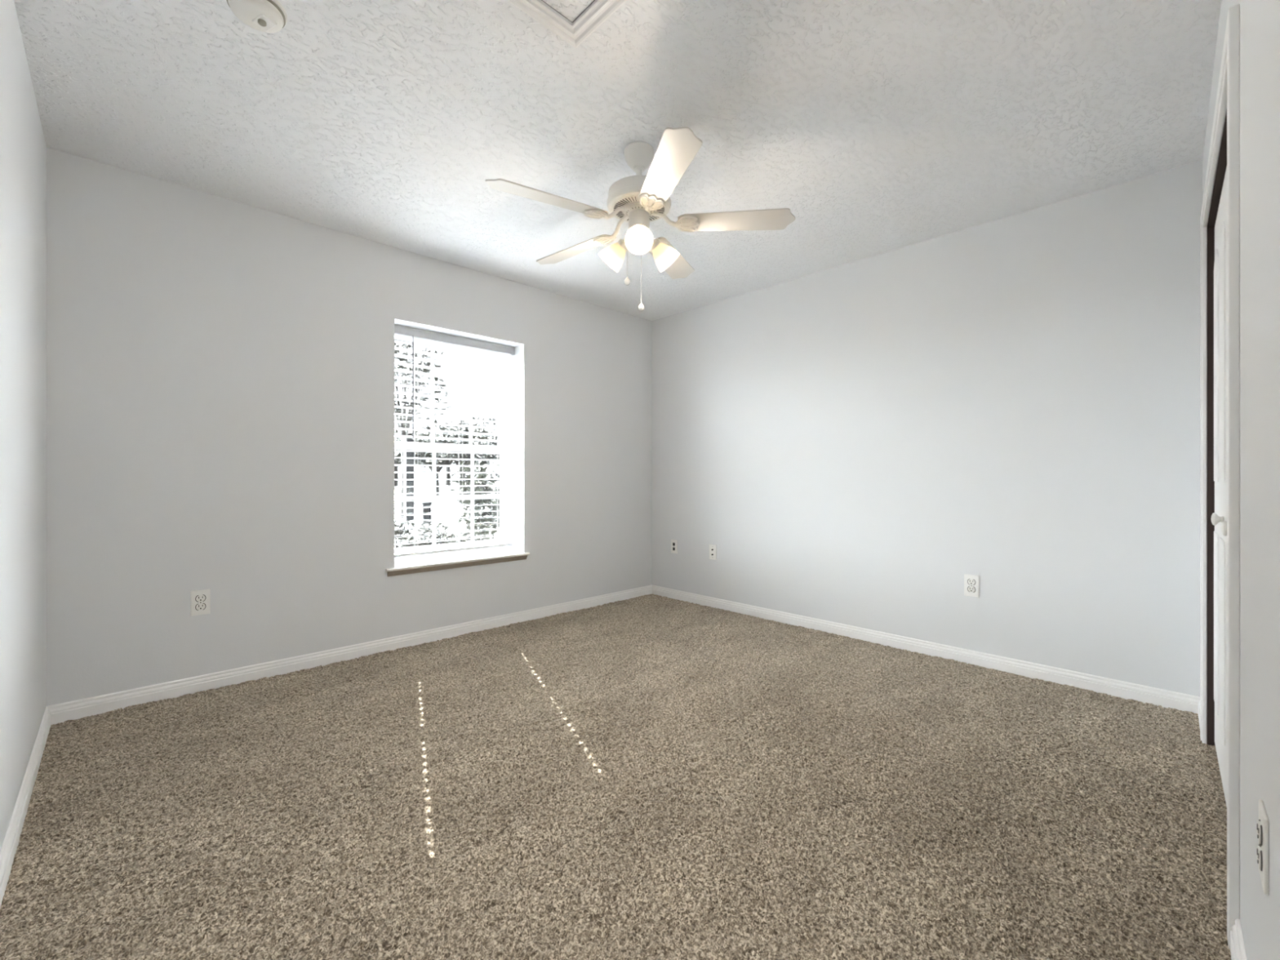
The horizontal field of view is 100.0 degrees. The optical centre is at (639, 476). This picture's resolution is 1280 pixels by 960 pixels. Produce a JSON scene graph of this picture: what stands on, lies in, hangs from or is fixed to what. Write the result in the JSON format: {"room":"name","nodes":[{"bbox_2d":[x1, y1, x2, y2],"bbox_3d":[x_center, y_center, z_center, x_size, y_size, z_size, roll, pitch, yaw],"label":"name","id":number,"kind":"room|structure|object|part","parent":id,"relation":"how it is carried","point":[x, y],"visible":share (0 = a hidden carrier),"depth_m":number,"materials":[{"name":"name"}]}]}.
{"room":"empty bedroom","nodes":[
{"label":"empty bedroom","id":0,"kind":"room"},
{"bbox_2d":[0,0,46,851],"bbox_3d":[-0.803,-0.097,0.425,0.120,2.590,5.028,0,0,-44],"label":"wall","id":1,"kind":"structure","parent":0,"point":[23,148],"depth_m":1.67,"materials":[{"name":"white paint"}]},
{"bbox_2d":[0,706,51,908],"bbox_3d":[-0.772,1.015,0.489,0.014,0.086,4.978,0,0,-44],"label":"baseboard","id":2,"kind":"structure","parent":1,"relation":"attached to","point":[11,842],"depth_m":1.62,"materials":[{"name":"white paint"}]},
{"bbox_2d":[46,146,652,706],"bbox_3d":[-1.299,-0.097,3.640,3.923,2.590,0.280,0,0,-44],"label":"wall","id":3,"kind":"structure","parent":0,"point":[220,371],"depth_m":2.81,"materials":[{"name":"white paint"}]},
{"bbox_2d":[191,589,210,616],"bbox_3d":[-2.143,0.615,2.621,0.074,0.121,0.009,0,0,-44],"label":"wall outlet","id":4,"kind":"object","parent":3,"relation":"attached to","point":[200,599],"visible":1,"depth_m":2.62,"materials":[{"name":"white plastic"}]},
{"bbox_2d":[195,603,204,609],"bbox_3d":[-2.143,0.635,2.621,0.035,0.028,0.009,0,0,-44],"label":"receptacle","id":5,"kind":"object","parent":4,"relation":"attached to","point":[198,606],"depth_m":2.62,"materials":[{"name":"white plastic"}]},
{"bbox_2d":[195,595,204,601],"bbox_3d":[-2.143,0.595,2.621,0.035,0.028,0.009,0,0,-44],"label":"receptacle","id":6,"kind":"object","parent":4,"relation":"attached to","point":[198,597],"depth_m":2.62,"materials":[{"name":"white plastic"}]},
{"bbox_2d":[47,585,652,724],"bbox_3d":[-1.197,1.015,3.534,3.643,0.086,0.014,0,0,-44],"label":"baseboard","id":7,"kind":"structure","parent":3,"relation":"attached to","point":[79,708],"depth_m":2.90,"materials":[{"name":"white paint"}]},
{"bbox_2d":[385,334,529,576],"bbox_3d":[-1.258,-0.178,3.652,0.985,1.558,0.310,0,0,-44],"label":"window","id":8,"kind":"structure","parent":3,"relation":"in","point":[448,560],"depth_m":3.76,"materials":[{"name":"white plastic"}]},
{"bbox_3d":[-1.347,-0.551,3.764,0.851,0.742,0.026,0,0,-44],"label":"sash","id":9,"kind":"part","parent":8,"relation":"part of","materials":[{"name":"white plastic"}]},
{"bbox_3d":[-1.329,0.143,3.745,0.851,0.738,0.026,0,0,-44],"label":"sash","id":10,"kind":"part","parent":8,"relation":"part of","materials":[{"name":"white plastic"}]},
{"bbox_2d":[394,324,515,557],"bbox_3d":[-1.270,-0.222,3.683,0.895,1.469,0.085,0,0,-44],"label":"window blind","id":11,"kind":"object","parent":8,"relation":"attached to","point":[399,330],"visible":0.84,"depth_m":3.67,"materials":[{"name":"white plastic"}]},
{"bbox_3d":[-1.281,-0.932,3.696,0.882,0.046,0.048,0,0,-44],"label":"head rail","id":12,"kind":"part","parent":11,"relation":"part of","materials":[{"name":"grey plastic"}]},
{"bbox_3d":[-1.280,0.503,3.694,0.882,0.020,0.052,0,0,-44],"label":"rail","id":13,"kind":"part","parent":11,"relation":"part of","materials":[{"name":"grey plastic"}]},
{"bbox_3d":[-1.244,-0.207,3.729,0.002,1.420,0.056,0,0,-44],"label":"ladder cord","id":14,"kind":"part","parent":11,"relation":"part of","materials":[{"name":"white fabric"}]},
{"bbox_3d":[-1.030,-0.207,3.936,0.002,1.420,0.056,0,0,-44],"label":"ladder cord","id":15,"kind":"part","parent":11,"relation":"part of","materials":[{"name":"white fabric"}]},
{"bbox_3d":[-1.237,0.565,3.630,0.985,0.024,0.249,0,0,-44],"label":"sill","id":16,"kind":"part","parent":8,"relation":"part of","materials":[{"name":"white wood"}]},
{"bbox_2d":[0,594,1231,959],"bbox_3d":[0.043,1.051,2.255,3.683,0.020,3.618,0,0,-44],"label":"floor","id":17,"kind":"structure","parent":0,"point":[649,776],"depth_m":1.68,"materials":[{"name":"brown carpet"}]},
{"bbox_2d":[13,0,1221,320],"bbox_3d":[0.341,-1.452,1.659,6.000,0.120,5.408,0,0,-44],"label":"ceiling","id":18,"kind":"structure","parent":0,"point":[882,126],"depth_m":2.07,"materials":[{"name":"white paint"}]},
{"bbox_2d":[226,0,287,32],"bbox_3d":[-1.134,-1.368,1.589,0.152,0.048,0.152,0,0,26],"label":"smoke detector","id":19,"kind":"object","parent":18,"relation":"attached to","point":[263,15],"visible":1,"depth_m":1.58,"materials":[{"name":"white plastic"}]},
{"bbox_2d":[506,0,626,48],"bbox_3d":[-0.185,-1.384,1.262,0.620,0.016,0.700,0,0,-44],"label":"attic hatch","id":20,"kind":"object","parent":18,"relation":"attached to","point":[573,21],"visible":1,"depth_m":1.61,"materials":[{"name":"white paint"}]},
{"bbox_3d":[-0.185,-1.391,1.262,0.498,0.003,0.578,0,0,-44],"label":"panel","id":21,"kind":"part","parent":20,"relation":"part of","materials":[{"name":"white paint"}]},
{"bbox_2d":[484,126,795,311],"bbox_3d":[-0.047,-1.049,2.312,1.240,0.686,1.215,0,0,-44],"label":"ceiling fan","id":22,"kind":"object","parent":18,"relation":"hanging from","point":[638,200],"visible":1,"depth_m":2.23,"materials":[{"name":"white wood"}]},
{"bbox_3d":[-0.353,-1.075,2.080,0.490,0.006,0.128,0,12,-32],"label":"blade","id":23,"kind":"part","parent":22,"relation":"part of","materials":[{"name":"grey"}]},
{"bbox_3d":[-0.316,-1.075,2.561,0.490,0.006,0.128,0,12,41],"label":"blade","id":24,"kind":"part","parent":22,"relation":"part of","materials":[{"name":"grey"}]},
{"bbox_3d":[-0.123,-0.959,2.349,0.111,0.125,0.127,0,0,-44],"label":"lamp shade","id":25,"kind":"part","parent":22,"relation":"part of","materials":[{"name":"beige glass"}]},
{"bbox_3d":[-0.067,-1.007,2.325,0.053,0.055,0.063,0,0,-44],"label":"lamp arm","id":26,"kind":"part","parent":22,"relation":"part of","materials":[{"name":"white metal"}]},
{"bbox_3d":[-0.054,-0.944,2.284,0.003,0.217,0.003,0,0,-44],"label":"pull chain","id":27,"kind":"part","parent":22,"relation":"part of","materials":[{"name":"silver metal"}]},
{"bbox_3d":[-0.054,-0.830,2.284,0.025,0.033,0.025,0,0,-44],"label":"chain knob","id":28,"kind":"part","parent":22,"relation":"part of","materials":[{"name":"white"}]},
{"bbox_3d":[-0.004,-0.959,2.158,0.120,0.125,0.121,0,0,-44],"label":"lamp shade","id":29,"kind":"part","parent":22,"relation":"part of","materials":[{"name":"beige glass"}]},
{"bbox_3d":[-0.004,-0.971,2.175,0.066,0.072,0.067,0,0,-44],"label":"bulb","id":30,"kind":"part","parent":22,"relation":"part of","materials":[{"name":"white glass"}]},
{"bbox_3d":[-0.004,-1.007,2.224,0.052,0.055,0.061,0,0,0],"label":"lamp arm","id":31,"kind":"part","parent":22,"relation":"part of","materials":[{"name":"white metal"}]},
{"bbox_3d":[0.006,-0.858,2.294,0.003,0.261,0.003,0,0,-44],"label":"pull chain","id":32,"kind":"part","parent":22,"relation":"part of","materials":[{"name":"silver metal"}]},
{"bbox_3d":[0.006,-0.722,2.294,0.025,0.033,0.025,0,0,-44],"label":"chain knob","id":33,"kind":"part","parent":22,"relation":"part of","materials":[{"name":"white"}]},
{"bbox_3d":[0.059,-1.007,2.325,0.063,0.055,0.053,0,0,-44],"label":"lamp arm","id":34,"kind":"part","parent":22,"relation":"part of","materials":[{"name":"white metal"}]},
{"bbox_3d":[0.114,-0.959,2.349,0.127,0.125,0.112,0,0,-44],"label":"lamp shade","id":35,"kind":"part","parent":22,"relation":"part of","materials":[{"name":"beige glass"}]},
{"bbox_3d":[0.092,-1.075,1.895,0.128,0.006,0.490,13,-3,-13],"label":"blade","id":36,"kind":"part","parent":22,"relation":"part of","materials":[{"name":"white wood"}]},
{"bbox_3d":[0.153,-1.075,2.673,0.128,0.006,0.490,-13,-5,22],"label":"blade","id":37,"kind":"part","parent":22,"relation":"part of","materials":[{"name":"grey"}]},
{"bbox_3d":[0.405,-1.075,2.262,0.490,0.006,0.128,0,-12,4],"label":"blade","id":38,"kind":"part","parent":22,"relation":"part of","materials":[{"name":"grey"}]},
{"bbox_2d":[652,160,1202,697],"bbox_3d":[1.359,-0.097,3.600,0.120,2.590,3.478,0,0,-44],"label":"wall","id":39,"kind":"structure","parent":0,"point":[1012,402],"depth_m":3.01,"materials":[{"name":"white paint"}]},
{"bbox_2d":[671,539,677,553],"bbox_3d":[0.292,0.601,4.609,0.008,0.118,0.071,0,0,-44],"label":"plate","id":40,"kind":"object","parent":39,"relation":"attached to","point":[673,542],"visible":1,"depth_m":4.60,"materials":[{"name":"white plastic"}]},
{"bbox_2d":[709,544,716,559],"bbox_3d":[0.581,0.607,4.306,0.016,0.120,0.073,0,0,-44],"label":"plate","id":41,"kind":"object","parent":39,"relation":"attached to","point":[713,548],"visible":1,"depth_m":4.30,"materials":[{"name":"white plastic"}]},
{"bbox_2d":[652,585,1199,713],"bbox_3d":[1.285,1.015,3.581,0.014,0.086,3.402,0,0,-44],"label":"baseboard","id":42,"kind":"structure","parent":39,"relation":"attached to","point":[1125,690],"depth_m":3.00,"materials":[{"name":"white paint"}]},
{"bbox_2d":[964,573,979,597],"bbox_3d":[1.851,0.610,3.000,0.009,0.121,0.074,0,0,-44],"label":"wall outlet","id":43,"kind":"object","parent":39,"relation":"attached to","point":[971,582],"visible":1,"depth_m":3.00,"materials":[{"name":"white plastic"}]},
{"bbox_2d":[968,586,974,591],"bbox_3d":[1.851,0.630,3.000,0.009,0.028,0.035,0,0,-44],"label":"receptacle","id":44,"kind":"object","parent":43,"relation":"attached to","point":[970,588],"depth_m":3.00,"materials":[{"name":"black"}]},
{"bbox_2d":[968,579,974,584],"bbox_3d":[1.851,0.590,3.000,0.009,0.028,0.035,0,0,-44],"label":"receptacle","id":45,"kind":"object","parent":43,"relation":"attached to","point":[970,581],"depth_m":3.00,"materials":[{"name":"white plastic"}]},
{"bbox_2d":[1202,0,1279,959],"bbox_3d":[1.636,-0.097,1.423,0.115,2.590,2.720,0,0,44],"label":"wall","id":46,"kind":"structure","parent":0,"point":[1260,20],"depth_m":0.95,"materials":[{"name":"white paint"}]},
{"bbox_2d":[1197,701,1199,726],"bbox_3d":[2.363,1.015,2.260,0.015,0.086,0.306,0,0,44],"label":"baseboard","id":47,"kind":"structure","parent":46,"relation":"attached to","point":[1198,705],"depth_m":2.31,"materials":[{"name":"white paint"}]},
{"bbox_2d":[1207,110,1226,746],"bbox_3d":[1.830,0.033,1.622,0.115,2.030,1.237,0,0,44],"label":"closet door","id":48,"kind":"structure","parent":46,"relation":"attached to","point":[1222,161],"depth_m":2.09,"materials":[{"name":"grey wood"}]},
{"bbox_2d":[1210,166,1226,806],"bbox_3d":[2.017,0.032,1.867,0.062,1.993,0.598,0,0,44],"label":"door","id":49,"kind":"structure","parent":46,"relation":"in","point":[1220,515],"depth_m":1.79,"materials":[{"name":"white paint"}]},
{"bbox_3d":[1.877,0.139,1.747,0.029,0.042,0.042,0,0,44],"label":"knob","id":50,"kind":"part","parent":49,"relation":"part of","materials":[{"name":"white plastic"}]},
{"bbox_2d":[1200,4,1239,949],"bbox_3d":[1.783,0.004,1.669,0.019,2.088,1.351,0,0,44],"label":"trim","id":51,"kind":"structure","parent":46,"relation":"attached to","point":[1228,97],"depth_m":1.19,"materials":[{"name":"white paint"}]},
{"bbox_2d":[1221,520,1226,536],"bbox_3d":[1.592,0.032,1.432,0.062,1.993,0.598,0,0,44],"label":"door","id":52,"kind":"structure","parent":46,"relation":"in","point":[1224,526],"depth_m":1.43,"materials":[{"name":"white paint"}]},
{"bbox_2d":[1230,918,1246,959],"bbox_3d":[0.982,1.015,0.847,0.015,0.086,0.943,0,0,44],"label":"baseboard","id":53,"kind":"structure","parent":46,"relation":"attached to","point":[1237,951],"depth_m":1.14,"materials":[{"name":"white paint"}]},
{"bbox_2d":[1257,799,1269,895],"bbox_3d":[1.015,0.602,0.877,0.009,0.121,0.074,0,0,44],"label":"wall outlet","id":54,"kind":"object","parent":46,"relation":"attached to","point":[1263,824],"visible":1,"depth_m":0.86,"materials":[{"name":"white plastic"}]},
{"bbox_2d":[1257,845,1261,869],"bbox_3d":[1.015,0.623,0.876,0.009,0.028,0.035,0,0,44],"label":"receptacle","id":55,"kind":"object","parent":54,"relation":"attached to","point":[1259,847],"depth_m":0.87,"materials":[{"name":"white plastic"}]},
{"bbox_2d":[1257,820,1261,844],"bbox_3d":[1.015,0.582,0.876,0.009,0.028,0.035,0,0,44],"label":"receptacle","id":56,"kind":"object","parent":54,"relation":"attached to","point":[1259,822],"depth_m":0.87,"materials":[{"name":"white plastic"}]},
{"label":"outside","id":57,"kind":"structure","parent":0,"visible":0},
{"bbox_2d":[394,481,500,562],"bbox_3d":[-32.341,1.398,54.914,150.000,0.200,116.122,0,0,-44],"label":"lawn","id":58,"kind":"structure","parent":57,"point":[442,489],"depth_m":30.61,"materials":[{"name":"green plant"}]},
{"bbox_2d":[394,519,418,548],"bbox_3d":[-3.735,0.992,8.316,0.591,0.676,0.530,0,0,-44],"label":"shrub","id":59,"kind":"object","parent":58,"relation":"on","point":[397,526],"visible":0.39,"depth_m":8.32,"materials":[{"name":"green plant"}]},
{"bbox_2d":[394,429,421,485],"bbox_3d":[-28.189,-2.115,61.857,9.154,7.040,8.447,0,0,-44],"label":"street tree","id":60,"kind":"object","parent":58,"relation":"on","point":[398,438],"visible":0.05,"depth_m":61.71,"materials":[{"name":"green plant"}]},
{"bbox_2d":[402,437,415,521],"bbox_3d":[-6.669,0.120,15.499,0.273,2.455,0.273,0,0,-44],"label":"porch post","id":61,"kind":"object","parent":58,"relation":"on","point":[406,454],"visible":0.79,"depth_m":15.42,"materials":[{"name":"grey wood"}]},
{"bbox_2d":[394,529,438,560],"bbox_3d":[-3.059,1.041,7.398,0.571,0.581,0.564,0,0,-44],"label":"shrub","id":62,"kind":"object","parent":58,"relation":"on","point":[420,539],"visible":0.51,"depth_m":7.37,"materials":[{"name":"green plant"}]},
{"bbox_2d":[394,342,451,517],"bbox_3d":[-7.439,-2.145,16.939,2.766,7.090,2.562,0,0,17],"label":"street tree","id":63,"kind":"object","parent":58,"relation":"on","point":[398,366],"visible":0.26,"depth_m":16.96,"materials":[{"name":"green plant"}]},
{"bbox_2d":[418,502,432,524],"bbox_3d":[-5.785,1.020,14.500,0.273,0.655,0.273,0,0,-44],"label":"post","id":64,"kind":"object","parent":58,"relation":"on","point":[422,510],"visible":0.71,"depth_m":14.42,"materials":[{"name":"grey"}]},
{"bbox_2d":[417,517,453,544],"bbox_3d":[-3.235,0.989,8.597,0.621,0.684,0.641,0,0,-44],"label":"shrub","id":65,"kind":"object","parent":58,"relation":"on","point":[439,537],"visible":0.47,"depth_m":8.55,"materials":[{"name":"green plant"}]},
{"bbox_2d":[394,425,479,499],"bbox_3d":[-11.443,-0.750,30.121,4.745,4.307,4.457,0,0,-44],"label":"street tree","id":66,"kind":"object","parent":58,"relation":"on","point":[416,461],"visible":0.39,"depth_m":29.66,"materials":[{"name":"green plant"}]},
{"bbox_2d":[417,426,458,485],"bbox_3d":[-25.598,-2.687,71.854,9.609,8.184,9.337,0,0,-44],"label":"street tree","id":67,"kind":"object","parent":58,"relation":"on","point":[447,482],"visible":0.02,"depth_m":71.73,"materials":[{"name":"green plant"}]},
{"bbox_2d":[442,531,476,555],"bbox_3d":[-2.571,1.039,7.596,0.570,0.584,0.581,0,0,-44],"label":"shrub","id":68,"kind":"object","parent":58,"relation":"on","point":[447,536],"visible":0.31,"depth_m":7.48,"materials":[{"name":"green plant"}]},
{"bbox_2d":[422,419,497,495],"bbox_3d":[-12.310,-1.313,37.004,5.284,5.433,5.014,0,0,-44],"label":"street tree","id":69,"kind":"object","parent":58,"relation":"on","point":[467,455],"visible":0.25,"depth_m":36.82,"materials":[{"name":"green plant"}]},
{"bbox_2d":[459,517,489,542],"bbox_3d":[-2.719,0.990,8.895,0.545,0.680,0.579,0,0,-44],"label":"shrub","id":70,"kind":"object","parent":58,"relation":"on","point":[466,523],"visible":0.09,"depth_m":8.79,"materials":[{"name":"green plant"}]},
{"bbox_2d":[449,460,502,552],"bbox_3d":[-1.701,0.557,6.318,0.966,1.546,0.938,0,0,-44],"label":"shrub","id":71,"kind":"object","parent":58,"relation":"on","point":[479,521],"visible":0.41,"depth_m":6.11,"materials":[{"name":"green plant"}]},
{"bbox_2d":[452,415,500,484],"bbox_3d":[-13.034,-1.793,45.109,6.234,6.392,5.954,0,0,-44],"label":"street tree","id":72,"kind":"object","parent":58,"relation":"on","point":[491,443],"visible":0.16,"depth_m":44.20,"materials":[{"name":"green plant"}]},
{"bbox_2d":[488,422,500,459],"bbox_3d":[-12.429,-2.184,52.945,7.153,7.175,6.561,0,0,-44],"label":"street tree","id":73,"kind":"object","parent":58,"relation":"on","point":[494,432],"visible":0.02,"depth_m":52.02,"materials":[{"name":"green plant"}]},
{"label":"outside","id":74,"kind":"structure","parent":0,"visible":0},
{"bbox_2d":[394,502,488,519],"bbox_3d":[-3.846,1.388,25.519,150.000,0.200,8.000,0,0,-44],"label":"street","id":75,"kind":"structure","parent":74,"point":[441,509],"depth_m":20.23,"materials":[{"name":"white"}]},
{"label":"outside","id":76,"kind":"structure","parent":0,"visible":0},
{"bbox_2d":[404,524,498,535],"bbox_3d":[1.966,1.386,19.523,150.000,0.200,1.300,0,0,-44],"label":"ground walk","id":77,"kind":"structure","parent":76,"point":[455,529],"depth_m":13.04,"materials":[{"name":"white"}]}
]}

